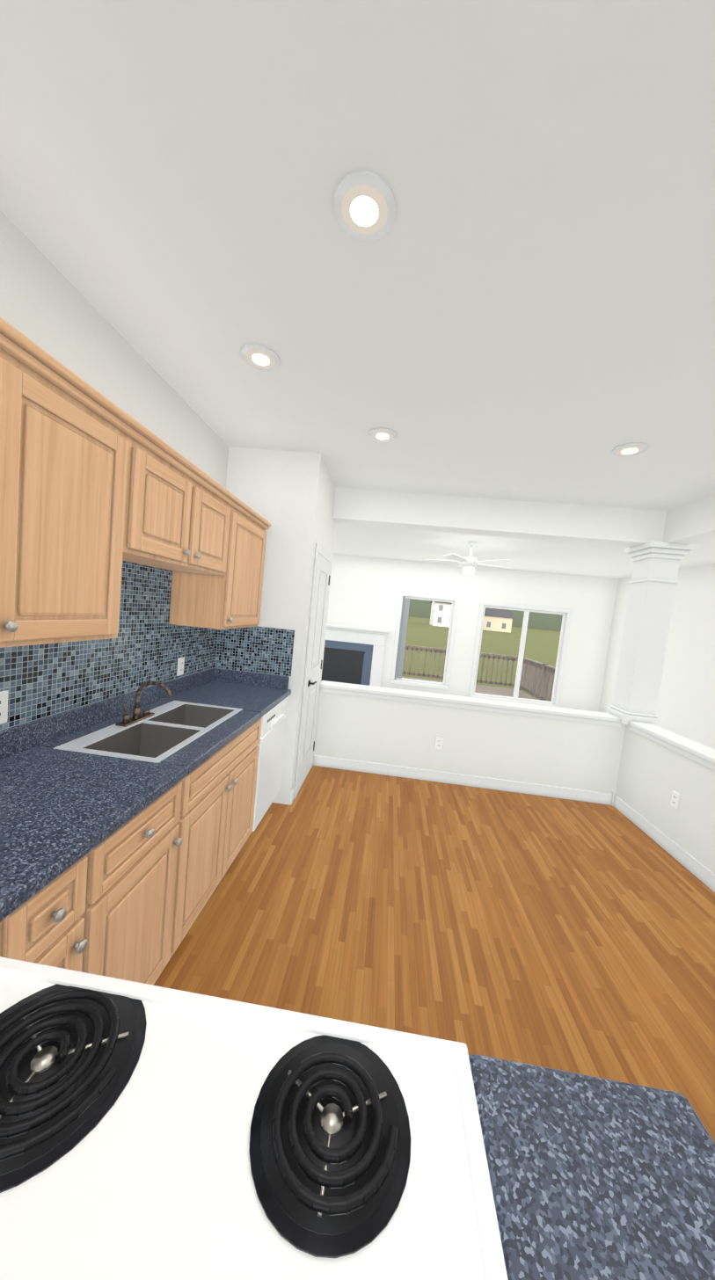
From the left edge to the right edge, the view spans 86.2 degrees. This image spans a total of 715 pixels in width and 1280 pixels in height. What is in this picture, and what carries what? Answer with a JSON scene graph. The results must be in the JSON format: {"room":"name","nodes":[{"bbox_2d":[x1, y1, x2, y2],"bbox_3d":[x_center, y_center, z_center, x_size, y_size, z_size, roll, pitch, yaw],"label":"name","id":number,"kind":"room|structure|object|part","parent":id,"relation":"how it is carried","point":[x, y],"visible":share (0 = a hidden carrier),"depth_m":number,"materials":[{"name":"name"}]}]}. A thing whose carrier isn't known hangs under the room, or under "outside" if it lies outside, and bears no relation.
{"room":"kitchen","nodes":[
{"label":"kitchen","id":0,"kind":"room"},
{"bbox_2d":[0,210,228,730],"bbox_3d":[-1.380,0.049,0.371,0.120,2.680,5.200,6,4,5],"label":"wall","id":1,"kind":"structure","parent":0,"point":[47,306],"depth_m":1.57,"materials":[{"name":"paint"}]},
{"bbox_2d":[0,324,140,647],"bbox_3d":[-1.052,-0.367,0.926,0.347,0.755,0.974,6,4,5],"label":"upper cabinet","id":2,"kind":"object","parent":1,"relation":"attached to","point":[97,488],"depth_m":1.11,"materials":[{"name":"brown wood"}]},
{"bbox_2d":[0,667,214,758],"bbox_3d":[-1.244,0.361,1.461,0.020,0.100,3.032,6,4,5],"label":"backsplash","id":3,"kind":"structure","parent":1,"relation":"attached to","point":[20,738],"depth_m":1.68,"materials":[{"name":"blue stone"}]},
{"bbox_2d":[0,560,294,729],"bbox_3d":[-0.918,0.008,1.409,0.620,0.673,3.050,6,4,5],"label":"tile backsplash","id":4,"kind":"structure","parent":1,"relation":"attached to","point":[149,643],"depth_m":1.99,"materials":[{"name":"tile"}]},
{"bbox_2d":[0,690,8,724],"bbox_3d":[-1.250,0.239,1.327,0.008,0.116,0.072,6,4,5],"label":"electrical outlet","id":5,"kind":"object","parent":4,"relation":"attached to","point":[3,706],"visible":1,"depth_m":1.35,"materials":[{"name":"white plastic"}]},
{"bbox_2d":[176,656,184,676],"bbox_3d":[-1.148,0.172,2.488,0.008,0.116,0.072,6,4,5],"label":"electrical outlet","id":6,"kind":"object","parent":4,"relation":"attached to","point":[180,665],"visible":1,"depth_m":2.48,"materials":[{"name":"white plastic"}]},
{"bbox_2d":[133,429,235,577],"bbox_3d":[-0.956,-0.585,1.829,0.347,0.435,0.865,6,4,5],"label":"upper cabinet","id":7,"kind":"object","parent":1,"relation":"attached to","point":[186,521],"depth_m":1.73,"materials":[{"name":"brown wood"}]},
{"bbox_2d":[168,500,270,629],"bbox_3d":[-0.905,-0.474,2.587,0.347,0.755,0.637,6,4,5],"label":"upper cabinet","id":8,"kind":"object","parent":1,"relation":"attached to","point":[234,602],"depth_m":2.35,"materials":[{"name":"brown wood"}]},
{"bbox_2d":[186,723,256,807],"bbox_3d":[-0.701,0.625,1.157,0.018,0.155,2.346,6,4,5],"label":"drawer front","id":9,"kind":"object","parent":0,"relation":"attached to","point":[200,781],"depth_m":1.77,"materials":[{"name":"brown wood"}]},
{"bbox_2d":[212,446,335,805],"bbox_3d":[-0.730,-0.108,3.391,0.888,2.680,0.940,6,4,5],"label":"wall","id":10,"kind":"structure","parent":0,"point":[289,496],"depth_m":2.89,"materials":[{"name":"paint"}]},
{"bbox_2d":[214,668,288,688],"bbox_3d":[-0.824,0.295,2.934,0.601,0.100,0.020,6,4,5],"label":"backsplash","id":11,"kind":"structure","parent":10,"relation":"attached to","point":[240,677],"depth_m":2.92,"materials":[{"name":"blue stone"}]},
{"bbox_3d":[-0.356,0.249,3.356,0.068,2.050,0.700,6,4,5],"label":"closet door","id":12,"kind":"part","parent":10,"relation":"part of","materials":[{"name":"paint"}]},
{"bbox_2d":[0,0,714,578],"bbox_3d":[1.490,-1.228,2.560,6.450,0.100,10.420,6,4,5],"label":"ceiling","id":13,"kind":"structure","parent":0,"point":[515,301],"depth_m":1.13,"materials":[{"name":"paint"}]},
{"bbox_2d":[240,343,280,370],"bbox_3d":[-0.448,-1.304,1.770,0.176,0.014,0.176,6,4,5],"label":"recessed light","id":14,"kind":"object","parent":13,"relation":"in","point":[259,357],"visible":1,"depth_m":1.75,"materials":[{"name":"paint"}]},
{"bbox_2d":[333,170,395,240],"bbox_3d":[0.020,-1.207,1.071,0.176,0.014,0.176,6,4,5],"label":"recessed light","id":15,"kind":"object","parent":13,"relation":"in","point":[364,206],"visible":1,"depth_m":1.06,"materials":[{"name":"paint"}]},
{"bbox_2d":[368,427,396,442],"bbox_3d":[0.158,-1.291,2.412,0.176,0.014,0.176,6,4,5],"label":"recessed light","id":16,"kind":"object","parent":13,"relation":"in","point":[381,434],"visible":0.98,"depth_m":2.39,"materials":[{"name":"paint"}]},
{"bbox_2d":[424,541,511,574],"bbox_3d":[1.587,-1.144,5.401,1.228,0.460,1.172,6,4,5],"label":"ceiling fan","id":17,"kind":"object","parent":13,"relation":"hanging from","point":[468,565],"visible":1,"depth_m":5.31,"materials":[{"name":"paint"}]},
{"bbox_2d":[333,487,666,546],"bbox_3d":[1.315,-1.125,3.538,3.065,0.280,0.220,6,4,5],"label":"header beam","id":18,"kind":"structure","parent":13,"relation":"attached to","point":[560,522],"depth_m":3.44,"materials":[{"name":"paint"}]},
{"bbox_2d":[611,442,647,457],"bbox_3d":[1.629,-1.136,2.287,0.176,0.014,0.176,6,4,5],"label":"recessed light","id":19,"kind":"object","parent":13,"relation":"in","point":[629,449],"visible":1,"depth_m":2.27,"materials":[{"name":"paint"}]},
{"bbox_2d":[661,493,714,544],"bbox_3d":[2.483,-0.776,0.353,0.160,0.280,5.950,6,4,5],"label":"beam","id":20,"kind":"structure","parent":13,"relation":"attached to","point":[692,522],"depth_m":3.03,"materials":[{"name":"paint"}]},
{"bbox_2d":[153,765,714,1142],"bbox_3d":[1.217,1.532,2.762,6.450,0.100,10.420,6,4,5],"label":"floor","id":21,"kind":"structure","parent":0,"point":[567,934],"depth_m":1.94,"materials":[{"name":"laminate"}]},
{"bbox_2d":[0,888,49,965],"bbox_3d":[-1.069,0.963,0.728,0.611,0.875,0.344,6,4,5],"label":"base cabinet","id":22,"kind":"object","parent":21,"relation":"on","point":[23,938],"depth_m":0.84,"materials":[{"name":"brown wood"}]},
{"bbox_2d":[45,832,119,977],"bbox_3d":[-1.046,0.946,0.984,0.611,0.875,0.280,6,4,5],"label":"base cabinet","id":23,"kind":"object","parent":21,"relation":"on","point":[80,923],"depth_m":1.02,"materials":[{"name":"brown wood"}]},
{"bbox_2d":[112,776,189,985],"bbox_3d":[-1.024,0.930,1.241,0.611,0.875,0.505,6,4,5],"label":"base cabinet","id":24,"kind":"object","parent":21,"relation":"on","point":[130,822],"depth_m":1.30,"materials":[{"name":"brown wood"}]},
{"bbox_2d":[0,681,290,957],"bbox_3d":[-0.898,0.467,1.437,0.733,0.039,3.032,6,4,5],"label":"countertop","id":25,"kind":"structure","parent":24,"relation":"on","point":[57,806],"depth_m":1.18,"materials":[{"name":"blue stone"}]},
{"bbox_2d":[116,681,172,727],"bbox_3d":[-1.011,0.304,1.863,0.190,0.194,0.220,6,4,5],"label":"faucet","id":26,"kind":"object","parent":25,"relation":"on","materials":[{"name":"brown metal"}]},
{"bbox_2d":[52,698,242,762],"bbox_3d":[-0.931,0.497,1.868,0.424,0.174,0.824,6,4,5],"label":"sink","id":27,"kind":"object","parent":25,"relation":"in","point":[177,723],"depth_m":1.85,"materials":[{"name":"silver metal"}]},
{"bbox_2d":[175,744,256,949],"bbox_3d":[-0.974,0.974,1.911,0.611,0.700,0.940,6,4,5],"label":"base cabinet","id":28,"kind":"object","parent":21,"relation":"on","point":[219,824],"depth_m":1.79,"materials":[{"name":"brown wood"}]},
{"bbox_2d":[0,956,508,1279],"bbox_3d":[-0.282,0.944,0.297,0.765,1.130,0.771,6,4,5],"label":"range","id":29,"kind":"object","parent":21,"relation":"on","point":[150,1132],"visible":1,"depth_m":0.44,"materials":[{"name":"white metal"}]},
{"bbox_2d":[249,695,289,835],"bbox_3d":[-0.896,0.843,2.652,0.617,0.868,0.673,6,4,5],"label":"dishwasher","id":30,"kind":"object","parent":21,"relation":"on","point":[271,728],"depth_m":2.56,"materials":[{"name":"white metal"}]},
{"bbox_2d":[320,623,389,686],"bbox_3d":[-0.332,0.336,7.713,1.850,1.250,0.450,6,4,5],"label":"fireplace","id":31,"kind":"object","parent":21,"relation":"on","point":[352,655],"visible":0.52,"depth_m":7.87,"materials":[{"name":"paint"}]},
{"bbox_2d":[312,680,625,805],"bbox_3d":[1.075,0.982,3.710,3.000,0.825,0.200,6,4,5],"label":"wall","id":32,"kind":"structure","parent":0,"point":[549,751],"depth_m":3.64,"materials":[{"name":"paint"}]},
{"bbox_2d":[434,736,443,749],"bbox_3d":[0.781,0.989,3.665,0.072,0.116,0.008,6,4,5],"label":"electrical outlet","id":33,"kind":"object","parent":32,"relation":"attached to","point":[439,742],"visible":1,"depth_m":3.66,"materials":[{"name":"white plastic"}]},
{"bbox_2d":[605,541,695,726],"bbox_3d":[2.624,-0.040,3.494,0.365,1.610,0.375,6,4,5],"label":"column","id":34,"kind":"structure","parent":32,"relation":"on","point":[653,582],"depth_m":3.39,"materials":[{"name":"paint"}]},
{"bbox_2d":[326,553,618,712],"bbox_3d":[1.804,-0.177,7.763,6.450,2.680,0.155,6,4,5],"label":"wall","id":35,"kind":"structure","parent":0,"point":[374,592],"depth_m":7.66,"materials":[{"name":"paint"}]},
{"bbox_3d":[2.433,0.196,7.721,3.360,2.010,0.135,6,4,5],"label":"window trim","id":36,"kind":"part","parent":35,"relation":"part of","materials":[{"name":"paint"}]},
{"bbox_2d":[468,1054,714,1279],"bbox_3d":[0.284,0.675,0.196,0.312,0.039,0.745,6,4,5],"label":"countertop","id":37,"kind":"structure","parent":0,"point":[592,1177],"depth_m":0.45,"materials":[{"name":"blue stone"}]},
{"bbox_2d":[598,563,714,749],"bbox_3d":[4.505,0.479,2.454,0.100,2.680,10.320,6,4,5],"label":"wall","id":38,"kind":"structure","parent":0,"point":[686,704],"depth_m":5.50,"materials":[{"name":"paint"}]},
{"bbox_2d":[610,720,714,892],"bbox_3d":[2.227,1.328,0.542,0.200,0.825,6.010,6,4,5],"label":"wall","id":39,"kind":"structure","parent":0,"point":[658,765],"depth_m":2.89,"materials":[{"name":"paint"}]},
{"bbox_2d":[669,790,679,809],"bbox_3d":[2.359,1.188,2.840,0.008,0.116,0.072,6,4,5],"label":"electrical outlet","id":40,"kind":"object","parent":39,"relation":"attached to","point":[674,800],"visible":1,"depth_m":2.83,"materials":[{"name":"white plastic"}]},
{"label":"outside","id":41,"kind":"structure","parent":0,"visible":0},
{"bbox_2d":[401,616,559,699],"bbox_3d":[12.777,-7.823,133.271,300.000,3.786,252.280,6,4,5],"label":"ground","id":42,"kind":"structure","parent":41,"point":[541,645],"depth_m":36.87,"materials":[{"name":"green plant"}]},
{"bbox_2d":[429,600,451,627],"bbox_3d":[22.694,-6.520,88.356,11.200,7.800,8.700,6,4,5],"label":"house","id":43,"kind":"structure","parent":42,"relation":"on","point":[440,614],"depth_m":84.77,"materials":[{"name":"white"}]},
{"bbox_2d":[401,644,555,701],"bbox_3d":[1.889,1.264,9.732,5.600,1.950,3.570,6,4,5],"label":"railing","id":44,"kind":"object","parent":42,"relation":"on","point":[534,680],"visible":0.23,"depth_m":10.93,"materials":[{"name":"brown wood"}]},
{"bbox_2d":[407,598,562,631],"bbox_3d":[27.519,-6.742,228.750,418.000,74.400,60.000,6,4,5],"label":"hill","id":45,"kind":"structure","parent":42,"relation":"on","point":[420,608],"depth_m":195.33,"materials":[{"name":"green plant"}]},
{"bbox_2d":[482,607,514,632],"bbox_3d":[33.064,-5.158,93.563,7.700,6.200,8.700,6,4,5],"label":"house","id":46,"kind":"structure","parent":42,"relation":"on","point":[498,620],"depth_m":89.74,"materials":[{"name":"beige"}]}
]}

